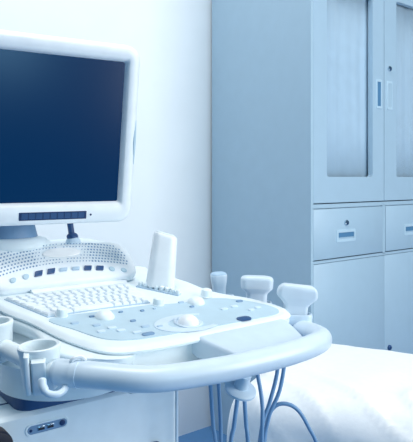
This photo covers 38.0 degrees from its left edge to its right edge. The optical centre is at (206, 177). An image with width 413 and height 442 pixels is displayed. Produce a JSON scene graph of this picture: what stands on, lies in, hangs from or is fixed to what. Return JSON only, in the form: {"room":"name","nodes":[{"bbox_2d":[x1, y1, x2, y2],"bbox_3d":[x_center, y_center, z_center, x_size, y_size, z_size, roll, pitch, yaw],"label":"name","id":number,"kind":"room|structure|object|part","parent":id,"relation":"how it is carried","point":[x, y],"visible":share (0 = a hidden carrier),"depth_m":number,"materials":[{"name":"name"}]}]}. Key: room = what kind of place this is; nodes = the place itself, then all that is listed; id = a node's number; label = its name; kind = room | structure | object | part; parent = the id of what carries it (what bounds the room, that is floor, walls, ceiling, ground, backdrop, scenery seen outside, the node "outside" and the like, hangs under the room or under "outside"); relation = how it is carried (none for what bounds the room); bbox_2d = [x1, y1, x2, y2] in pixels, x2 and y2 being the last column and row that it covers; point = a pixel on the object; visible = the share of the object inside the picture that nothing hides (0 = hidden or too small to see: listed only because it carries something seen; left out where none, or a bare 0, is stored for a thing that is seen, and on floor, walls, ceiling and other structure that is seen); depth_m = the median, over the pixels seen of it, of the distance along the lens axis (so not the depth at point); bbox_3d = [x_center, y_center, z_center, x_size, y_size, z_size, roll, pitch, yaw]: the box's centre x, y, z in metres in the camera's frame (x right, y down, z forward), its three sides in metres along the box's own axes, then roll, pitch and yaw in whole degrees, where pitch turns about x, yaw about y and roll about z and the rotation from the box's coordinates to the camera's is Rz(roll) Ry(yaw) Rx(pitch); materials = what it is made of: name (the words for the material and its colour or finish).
{"room":"radiology room","nodes":[
{"label":"radiology room","id":0,"kind":"room"},
{"bbox_2d":[0,0,211,436],"bbox_3d":[-0.259,-0.350,2.516,6.600,2.900,0.121,0,0,-39],"label":"wall","id":1,"kind":"structure","parent":0,"point":[172,39],"depth_m":2.51,"materials":[{"name":"white paint"}]},
{"bbox_2d":[178,426,226,441],"bbox_3d":[0.250,1.150,1.000,7.500,0.100,7.000,0,0,0],"label":"floor","id":2,"kind":"structure","parent":0,"point":[204,434],"depth_m":2.55,"materials":[{"name":"plastic"}]},
{"bbox_2d":[0,30,331,441],"bbox_3d":[-0.188,0.402,1.228,0.774,1.396,0.693,0,0,-36],"label":"machine","id":3,"kind":"object","parent":2,"relation":"on","point":[90,351],"visible":0.99,"depth_m":1.21,"materials":[{"name":"white plastic"}]},
{"bbox_3d":[-0.351,0.443,0.990,0.058,0.058,0.036,0,0,-36],"label":"knob","id":4,"kind":"part","parent":3,"relation":"part of","materials":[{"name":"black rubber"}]},
{"bbox_2d":[0,316,13,362],"bbox_3d":[-0.381,0.292,1.079,0.069,0.071,0.065,-3,3,-8],"label":"cup","id":5,"kind":"object","parent":3,"relation":"on","point":[6,323],"depth_m":1.06,"materials":[{"name":"white plastic"}]},
{"bbox_3d":[-0.340,0.300,1.057,0.049,0.051,0.310,0,0,-41],"label":"holder rail","id":6,"kind":"part","parent":3,"relation":"part of","materials":[{"name":"white plastic"}]},
{"bbox_2d":[0,244,62,275],"bbox_3d":[-0.380,0.174,1.279,0.149,0.054,0.041,0,0,-42],"label":"speaker grille","id":7,"kind":"object","parent":3,"relation":"attached to","point":[15,259],"depth_m":1.28,"materials":[{"name":"white plastic"}]},
{"bbox_2d":[17,338,60,393],"bbox_3d":[-0.269,0.304,0.971,0.069,0.071,0.065,-3,3,-8],"label":"cup","id":8,"kind":"object","parent":3,"relation":"on","point":[37,358],"depth_m":0.94,"materials":[{"name":"white plastic"}]},
{"bbox_3d":[-0.272,0.252,1.126,0.024,0.019,0.024,0,0,-36],"label":"dial knob","id":9,"kind":"part","parent":3,"relation":"part of","materials":[{"name":"white plastic"}]},
{"bbox_2d":[0,30,139,225],"bbox_3d":[-0.389,-0.099,1.261,0.486,0.394,0.201,0,0,-36],"label":"monitor","id":10,"kind":"object","parent":3,"relation":"on","point":[68,106],"depth_m":1.26,"materials":[{"name":"plastic"}]},
{"bbox_3d":[-0.315,0.147,1.416,0.040,0.017,0.040,0,0,-36],"label":"lock lever","id":11,"kind":"part","parent":3,"relation":"part of","materials":[{"name":"white plastic"}]},
{"bbox_2d":[61,243,127,263],"bbox_3d":[-0.255,0.174,1.370,0.149,0.054,0.041,0,0,-30],"label":"speaker grille","id":12,"kind":"object","parent":3,"relation":"attached to","point":[90,253],"depth_m":1.37,"materials":[{"name":"white plastic"}]},
{"bbox_3d":[-0.194,0.259,1.141,0.038,0.016,0.038,0,0,-36],"label":"dial knob","id":13,"kind":"part","parent":3,"relation":"part of","materials":[{"name":"white plastic"}]},
{"bbox_3d":[-0.163,0.259,1.258,0.583,0.081,0.452,0,0,-36],"label":"control panel","id":14,"kind":"part","parent":3,"relation":"part of","materials":[{"name":"white plastic"}]},
{"bbox_3d":[-0.100,0.254,1.236,0.026,0.018,0.026,0,0,-36],"label":"dial knob","id":15,"kind":"part","parent":3,"relation":"part of","materials":[{"name":"white plastic"}]},
{"bbox_2d":[146,231,176,288],"bbox_3d":[-0.101,0.184,1.351,0.071,0.130,0.048,0,0,-3],"label":"bottle","id":16,"kind":"object","parent":3,"relation":"on","point":[162,262],"visible":0.97,"depth_m":1.33,"materials":[{"name":"plastic"}]},
{"bbox_3d":[-0.175,0.715,1.387,0.005,0.571,0.396,0,0,-36],"label":"trim","id":17,"kind":"part","parent":3,"relation":"part of","materials":[{"name":"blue plastic"}]},
{"bbox_3d":[0.029,0.316,1.077,0.595,0.061,0.215,0,0,-44],"label":"handle","id":18,"kind":"part","parent":3,"relation":"part of","materials":[{"name":"plastic"}]},
{"bbox_3d":[-0.022,0.259,1.270,0.038,0.016,0.038,0,0,-36],"label":"dial knob","id":19,"kind":"part","parent":3,"relation":"part of","materials":[{"name":"white plastic"}]},
{"bbox_3d":[-0.001,0.252,1.318,0.028,0.020,0.028,0,0,-36],"label":"dial knob","id":20,"kind":"part","parent":3,"relation":"part of","materials":[{"name":"white plastic"}]},
{"bbox_2d":[208,385,216,441],"bbox_3d":[0.009,0.730,1.183,0.022,0.734,0.040,0,0,-13],"label":"cable","id":21,"kind":"object","parent":3,"relation":"hanging from","point":[211,400],"visible":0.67,"depth_m":1.17,"materials":[{"name":"blue rubber"}]},
{"bbox_2d":[210,271,226,293],"bbox_3d":[0.029,0.268,1.457,0.040,0.080,0.035,0,0,-10],"label":"probe","id":22,"kind":"object","parent":3,"relation":"on","point":[218,278],"visible":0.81,"depth_m":1.44,"materials":[{"name":"plastic"}]},
{"bbox_2d":[217,383,222,441],"bbox_3d":[0.030,0.730,1.199,0.015,0.734,0.049,0,0,13],"label":"cable","id":23,"kind":"object","parent":3,"relation":"hanging from","point":[219,401],"visible":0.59,"depth_m":1.18,"materials":[{"name":"blue rubber"}]},
{"bbox_2d":[229,399,238,441],"bbox_3d":[0.046,0.730,1.167,0.027,0.734,0.070,0,0,-16],"label":"cable","id":24,"kind":"object","parent":3,"relation":"hanging from","point":[236,406],"visible":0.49,"depth_m":1.14,"materials":[{"name":"blue rubber"}]},
{"bbox_3d":[0.057,0.348,1.016,0.055,0.046,0.052,0,0,-36],"label":"release knob","id":25,"kind":"part","parent":3,"relation":"part of","materials":[{"name":"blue plastic"}]},
{"bbox_2d":[242,401,249,441],"bbox_3d":[0.076,0.730,1.184,0.018,0.734,0.081,0,0,2],"label":"cable","id":26,"kind":"object","parent":3,"relation":"hanging from","point":[245,415],"visible":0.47,"depth_m":1.15,"materials":[{"name":"blue rubber"}]},
{"bbox_2d":[241,275,273,301],"bbox_3d":[0.118,0.270,1.404,0.076,0.083,0.037,0,0,0],"label":"probe","id":27,"kind":"object","parent":3,"relation":"on","point":[257,287],"visible":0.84,"depth_m":1.39,"materials":[{"name":"plastic"}]},
{"bbox_2d":[256,374,264,441],"bbox_3d":[0.105,0.725,1.231,0.022,0.744,0.036,0,0,-36],"label":"cable","id":28,"kind":"object","parent":3,"relation":"hanging from","point":[262,414],"visible":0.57,"depth_m":1.22,"materials":[{"name":"blue rubber"}]},
{"bbox_2d":[258,369,279,441],"bbox_3d":[0.127,0.725,1.255,0.054,0.744,0.030,0,0,-36],"label":"cable","id":29,"kind":"object","parent":3,"relation":"hanging from","point":[275,380],"visible":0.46,"depth_m":1.25,"materials":[{"name":"blue rubber"}]},
{"bbox_2d":[264,367,285,441],"bbox_3d":[0.140,0.725,1.262,0.061,0.744,0.024,0,0,-28],"label":"cable","id":30,"kind":"object","parent":3,"relation":"hanging from","point":[281,382],"visible":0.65,"depth_m":1.25,"materials":[{"name":"blue rubber"}]},
{"bbox_2d":[264,401,317,441],"bbox_3d":[0.186,0.783,1.260,0.147,0.627,0.021,0,0,-5],"label":"cable","id":31,"kind":"object","parent":3,"relation":"hanging from","point":[282,403],"visible":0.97,"depth_m":1.26,"materials":[{"name":"blue rubber"}]},
{"bbox_2d":[277,283,317,314],"bbox_3d":[0.197,0.273,1.302,0.089,0.090,0.027,0,0,-3],"label":"probe","id":32,"kind":"object","parent":3,"relation":"on","point":[296,298],"visible":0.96,"depth_m":1.29,"materials":[{"name":"plastic"}]},
{"bbox_2d":[212,0,412,434],"bbox_3d":[0.560,0.125,2.704,0.910,1.950,0.580,0,0,-39],"label":"tall cabinet","id":33,"kind":"object","parent":2,"relation":"on","point":[312,100],"visible":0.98,"depth_m":2.42,"materials":[{"name":"metal"}]},
{"bbox_3d":[0.542,0.223,2.327,0.116,0.048,0.003,0,0,-39],"label":"drawer pull","id":34,"kind":"part","parent":33,"relation":"part of","materials":[{"name":"blue metal"}]},
{"bbox_2d":[327,0,367,176],"bbox_3d":[0.541,-0.377,2.374,0.316,0.783,0.008,0,0,-39],"label":"curtain","id":35,"kind":"object","parent":33,"relation":"hanging from","point":[347,20],"depth_m":2.38,"materials":[{"name":"fabric"}]},
{"bbox_3d":[0.555,0.211,2.352,0.429,0.188,0.020,0,0,-39],"label":"drawer","id":36,"kind":"part","parent":33,"relation":"part of","materials":[{"name":"paint"}]},
{"bbox_3d":[0.559,0.673,2.355,0.440,0.704,0.020,0,0,-39],"label":"door","id":37,"kind":"part","parent":33,"relation":"part of","materials":[{"name":"paint"}]},
{"bbox_3d":[0.558,-0.362,2.356,0.439,0.912,0.022,0,0,-39],"label":"door","id":38,"kind":"part","parent":33,"relation":"part of","materials":[{"name":"paint"}]},
{"bbox_3d":[0.708,-0.345,2.462,0.038,0.120,0.003,0,0,-39],"label":"handle","id":39,"kind":"part","parent":33,"relation":"part of","materials":[{"name":"blue metal"}]},
{"bbox_3d":[0.766,-0.345,2.509,0.038,0.120,0.002,0,0,-39],"label":"handle","id":40,"kind":"part","parent":33,"relation":"part of","materials":[{"name":"metal"}]},
{"bbox_3d":[0.901,0.673,2.633,0.440,0.704,0.020,0,0,-39],"label":"door","id":41,"kind":"part","parent":33,"relation":"part of","materials":[{"name":"paint"}]},
{"bbox_3d":[0.901,-0.362,2.634,0.438,0.912,0.022,0,0,-39],"label":"door","id":42,"kind":"part","parent":33,"relation":"part of","materials":[{"name":"paint"}]},
{"bbox_3d":[0.906,0.211,2.636,0.429,0.188,0.020,0,0,-39],"label":"drawer","id":43,"kind":"part","parent":33,"relation":"part of","materials":[{"name":"paint"}]},
{"bbox_2d":[396,4,412,176],"bbox_3d":[0.890,-0.377,2.656,0.309,0.783,0.008,0,0,-39],"label":"curtain","id":44,"kind":"object","parent":33,"relation":"hanging from","point":[404,14],"depth_m":2.65,"materials":[{"name":"fabric"}]},
{"bbox_3d":[0.893,0.223,2.611,0.116,0.048,0.003,0,0,-39],"label":"drawer pull","id":45,"kind":"part","parent":33,"relation":"part of","materials":[{"name":"blue metal"}]},
{"bbox_3d":[1.117,0.830,1.338,2.040,0.537,0.540,0,0,28],"label":"couch","id":46,"kind":"object","parent":2,"relation":"on","visible":0},
{"bbox_2d":[227,344,412,441],"bbox_3d":[1.115,0.784,1.335,2.120,0.515,0.638,0,0,28],"label":"bed","id":47,"kind":"object","parent":46,"relation":"on","point":[345,393],"visible":0.81,"depth_m":1.51,"materials":[{"name":"white fabric"}]}
]}

